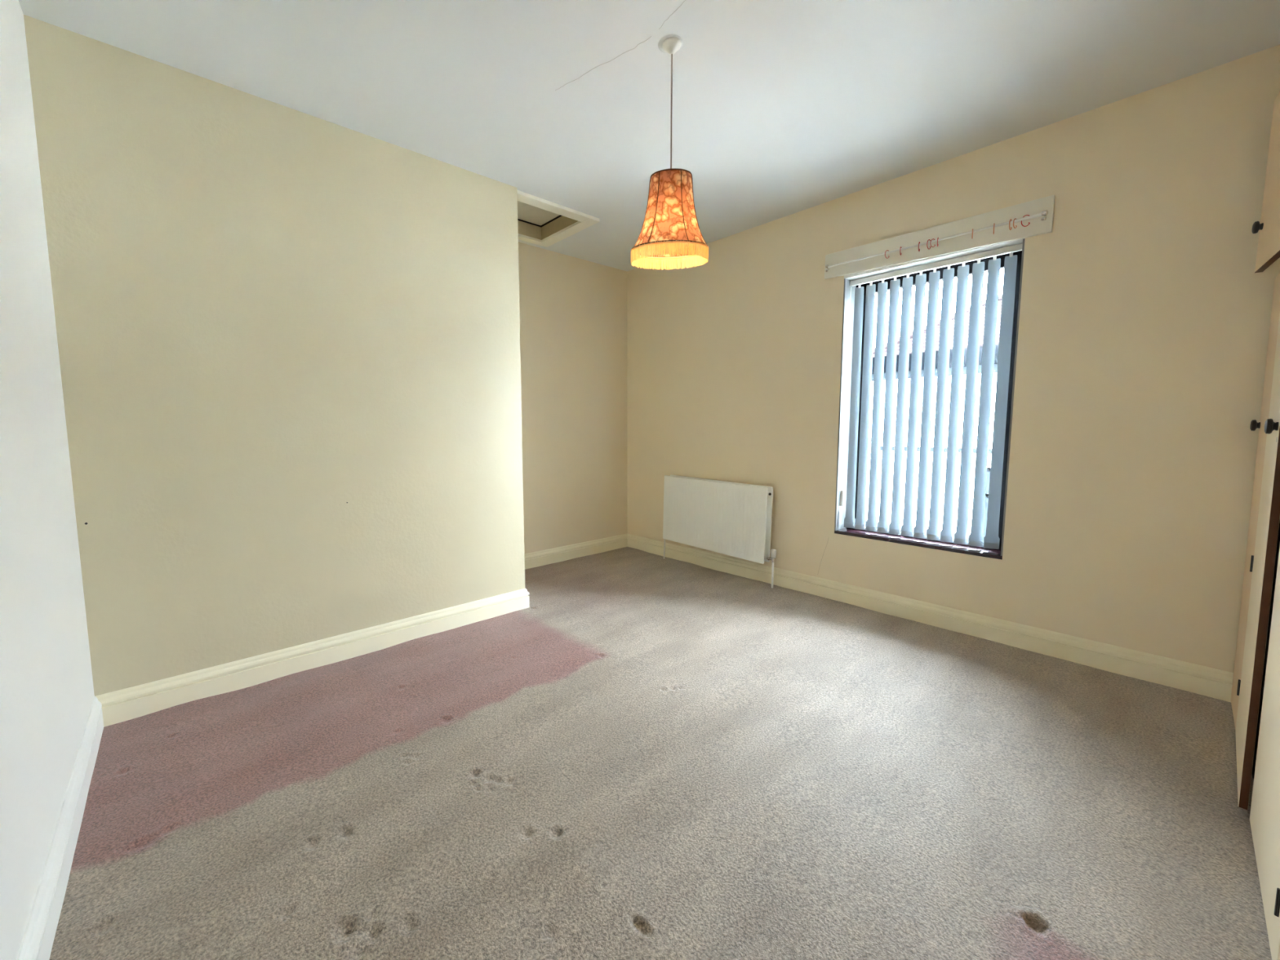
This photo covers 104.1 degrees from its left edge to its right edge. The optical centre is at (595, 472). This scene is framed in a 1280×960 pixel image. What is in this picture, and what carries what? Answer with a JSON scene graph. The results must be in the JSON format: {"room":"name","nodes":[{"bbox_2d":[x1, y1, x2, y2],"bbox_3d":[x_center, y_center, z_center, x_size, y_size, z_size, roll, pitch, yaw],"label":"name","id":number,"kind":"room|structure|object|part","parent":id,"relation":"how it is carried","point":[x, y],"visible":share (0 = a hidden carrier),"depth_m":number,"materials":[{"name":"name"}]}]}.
{"room":"empty bedroom","nodes":[
{"label":"empty bedroom","id":0,"kind":"room"},
{"bbox_2d":[0,0,94,959],"bbox_3d":[-1.304,-0.199,0.873,0.200,2.780,4.860,-5,7,-40],"label":"wall","id":1,"kind":"structure","parent":0,"point":[46,688],"depth_m":1.44,"materials":[{"name":"paint"}]},
{"bbox_2d":[16,696,103,959],"bbox_3d":[-0.987,1.107,0.799,0.020,0.137,3.356,-5,7,-40],"label":"baseboard","id":2,"kind":"structure","parent":1,"relation":"attached to","point":[38,937],"depth_m":1.35,"materials":[{"name":"white wood"}]},
{"bbox_2d":[23,14,524,696],"bbox_3d":[-1.546,-0.388,2.925,2.090,2.780,0.801,-5,7,-40],"label":"wall","id":3,"kind":"structure","parent":0,"point":[272,317],"depth_m":2.36,"materials":[{"name":"beige paint"}]},
{"bbox_2d":[95,533,626,727],"bbox_3d":[-0.868,0.847,3.595,3.828,0.137,0.820,-5,7,-40],"label":"baseboard","id":4,"kind":"structure","parent":3,"relation":"attached to","point":[118,706],"depth_m":2.58,"materials":[{"name":"beige wood"}]},
{"bbox_2d":[518,242,626,553],"bbox_3d":[-1.237,-0.481,3.901,3.828,2.780,0.300,-5,7,-40],"label":"wall","id":5,"kind":"structure","parent":0,"point":[573,310],"depth_m":4.56,"materials":[{"name":"beige paint"}]},
{"bbox_2d":[18,0,1279,271],"bbox_3d":[0.210,-1.791,2.018,4.388,0.161,4.860,-5,7,-40],"label":"ceiling","id":6,"kind":"structure","parent":0,"point":[780,108],"depth_m":2.14,"materials":[{"name":"paint"}]},
{"bbox_2d":[517,190,599,247],"bbox_3d":[-0.464,-1.936,3.658,0.724,0.197,0.676,-5,7,-40],"label":"hatch","id":7,"kind":"object","parent":6,"relation":"attached to","point":[540,221],"visible":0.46,"depth_m":3.81,"materials":[{"name":"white wood"}]},
{"bbox_3d":[-0.487,-1.965,3.652,0.535,0.012,0.490,-5,7,-40],"label":"hatch panel","id":8,"kind":"part","parent":7,"relation":"part of","materials":[{"name":"beige wood"}]},
{"bbox_2d":[631,34,708,270],"bbox_3d":[0.308,-1.286,2.056,0.325,0.854,0.326,-5,7,-40],"label":"pendant lamp","id":9,"kind":"object","parent":6,"relation":"hanging from","point":[670,228],"visible":1,"depth_m":1.97,"materials":[{"name":"orange fabric"}]},
{"bbox_3d":[0.309,-1.071,2.055,0.310,0.275,0.316,-5,14,-19],"label":"lamp shade","id":10,"kind":"part","parent":9,"relation":"part of","materials":[{"name":"fabric"}]},
{"bbox_3d":[0.310,-0.937,2.085,0.321,0.005,0.321,-5,13,-19],"label":"rim trim","id":11,"kind":"part","parent":9,"relation":"part of","materials":[{"name":"yellow fabric"}]},
{"bbox_3d":[0.307,-1.205,2.025,0.169,0.004,0.169,-5,13,-19],"label":"rim trim","id":12,"kind":"part","parent":9,"relation":"part of","materials":[{"name":"orange fabric"}]},
{"bbox_3d":[0.306,-1.407,2.006,0.005,0.525,0.005,-5,7,-40],"label":"cord","id":13,"kind":"part","parent":9,"relation":"part of","materials":[{"name":"white plastic"}]},
{"bbox_2d":[48,546,1271,959],"bbox_3d":[0.319,1.041,2.203,3.868,0.031,4.496,-5,7,-40],"label":"floor","id":14,"kind":"structure","parent":0,"point":[652,757],"depth_m":1.63,"materials":[{"name":"carpet"}]},
{"bbox_2d":[1231,271,1279,959],"bbox_3d":[2.029,0.203,1.140,2.462,1.849,0.597,-5,7,-40],"label":"wardrobe","id":15,"kind":"object","parent":14,"relation":"on","point":[1255,687],"visible":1,"depth_m":1.55,"materials":[{"name":"beige wood"}]},
{"bbox_3d":[2.757,-0.198,2.075,0.047,0.047,0.029,-5,6,-40],"label":"knob","id":16,"kind":"part","parent":15,"relation":"part of","materials":[{"name":"black metal"}]},
{"bbox_3d":[2.672,0.119,2.002,0.329,1.803,0.019,-5,7,-40],"label":"door","id":17,"kind":"part","parent":15,"relation":"part of","materials":[{"name":"beige wood"}]},
{"bbox_3d":[2.296,0.150,1.698,0.633,1.803,0.019,-5,6,-38],"label":"door","id":18,"kind":"part","parent":15,"relation":"part of","materials":[{"name":"beige wood"}]},
{"bbox_3d":[1.755,0.197,1.230,0.690,1.803,0.019,-5,7,-40],"label":"door","id":19,"kind":"part","parent":15,"relation":"part of","materials":[{"name":"beige wood"}]},
{"bbox_2d":[1251,91,1279,272],"bbox_3d":[2.006,-1.166,1.030,2.462,0.886,0.628,-5,7,-40],"label":"wall cabinet","id":20,"kind":"object","parent":15,"relation":"on","point":[1268,242],"visible":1,"depth_m":1.93,"materials":[{"name":"beige wood"}]},
{"bbox_3d":[2.662,-0.986,1.997,0.029,0.047,0.047,5,7,44],"label":"knob","id":21,"kind":"part","parent":20,"relation":"part of","materials":[{"name":"black metal"}]},
{"bbox_3d":[2.067,-0.142,1.519,0.047,0.047,0.029,-5,6,-38],"label":"knob","id":22,"kind":"part","parent":15,"relation":"part of","materials":[{"name":"black metal"}]},
{"bbox_2d":[626,44,1279,672],"bbox_3d":[1.795,-0.461,3.479,0.260,2.780,4.860,-5,7,-40],"label":"wall","id":23,"kind":"structure","parent":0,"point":[1145,310],"depth_m":2.53,"materials":[{"name":"beige paint"}]},
{"bbox_2d":[662,474,776,588],"bbox_3d":[1.010,0.471,4.180,0.157,0.819,1.127,-5,8,-40],"label":"radiator","id":24,"kind":"object","parent":23,"relation":"attached to","point":[734,519],"visible":1,"depth_m":4.05,"materials":[{"name":"white metal"}]},
{"bbox_3d":[1.009,0.353,4.176,0.012,0.585,1.024,-5,8,-40],"label":"panel","id":25,"kind":"part","parent":24,"relation":"part of","materials":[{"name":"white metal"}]},
{"bbox_2d":[834,238,1025,559],"bbox_3d":[2.062,-0.424,3.135,0.229,1.757,0.932,-5,7,-40],"label":"window","id":26,"kind":"structure","parent":23,"relation":"attached to","point":[845,384],"depth_m":3.19,"materials":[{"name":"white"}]},
{"bbox_3d":[2.049,0.442,3.200,0.178,0.021,0.932,-5,7,-40],"label":"sill","id":27,"kind":"part","parent":26,"relation":"part of","materials":[{"name":"red tile"}]},
{"bbox_2d":[626,533,1233,702],"bbox_3d":[1.567,0.825,3.662,0.020,0.137,3.858,-5,7,-40],"label":"baseboard","id":28,"kind":"structure","parent":23,"relation":"attached to","point":[1212,682],"depth_m":2.85,"materials":[{"name":"beige wood"}]},
{"bbox_2d":[840,243,1022,549],"bbox_3d":[2.034,-0.427,3.113,0.060,1.694,0.910,-5,7,-40],"label":"vertical blind","id":29,"kind":"object","parent":23,"relation":"attached to","point":[991,540],"visible":0.98,"depth_m":3.07,"materials":[{"name":"white fabric"}]},
{"bbox_3d":[1.739,-0.582,3.439,0.011,1.370,0.006,-5,7,-40],"label":"pull cord","id":30,"kind":"part","parent":29,"relation":"part of","materials":[{"name":"white plastic"}]},
{"bbox_2d":[824,195,1054,279],"bbox_3d":[1.958,-1.361,2.978,0.020,0.184,1.168,-5,7,-40],"label":"board","id":31,"kind":"object","parent":23,"relation":"attached to","point":[1002,233],"visible":0.96,"depth_m":2.86,"materials":[{"name":"beige wood"}]},
{"bbox_2d":[825,209,1048,271],"bbox_3d":[1.936,-1.349,2.960,0.039,0.051,1.134,-5,7,-40],"label":"curtain rod","id":32,"kind":"object","parent":31,"relation":"attached to","point":[1044,213],"visible":1,"depth_m":2.81,"materials":[{"name":"white plastic"}]},
{"bbox_2d":[1021,214,1030,226],"bbox_3d":[2.242,-1.312,2.591,0.038,0.060,0.005,4,7,42],"label":"curtain hook","id":33,"kind":"object","parent":32,"relation":"hanging from","point":[1025,215],"visible":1,"depth_m":2.59,"materials":[{"name":"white plastic"}]},
{"label":"outside","id":34,"kind":"structure","parent":0,"visible":0},
{"bbox_2d":[866,480,869,520],"bbox_3d":[16.560,2.879,14.759,35.752,0.200,55.000,-5,7,-40],"label":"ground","id":35,"kind":"structure","parent":34,"point":[868,482],"depth_m":28.75,"materials":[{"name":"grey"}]},
{"bbox_2d":[871,294,1002,536],"bbox_3d":[11.167,-0.083,8.210,5.721,6.977,10.831,-5,7,-40],"label":"house","id":36,"kind":"structure","parent":35,"relation":"on","point":[1000,296],"depth_m":9.59,"materials":[{"name":"white"}]}
]}

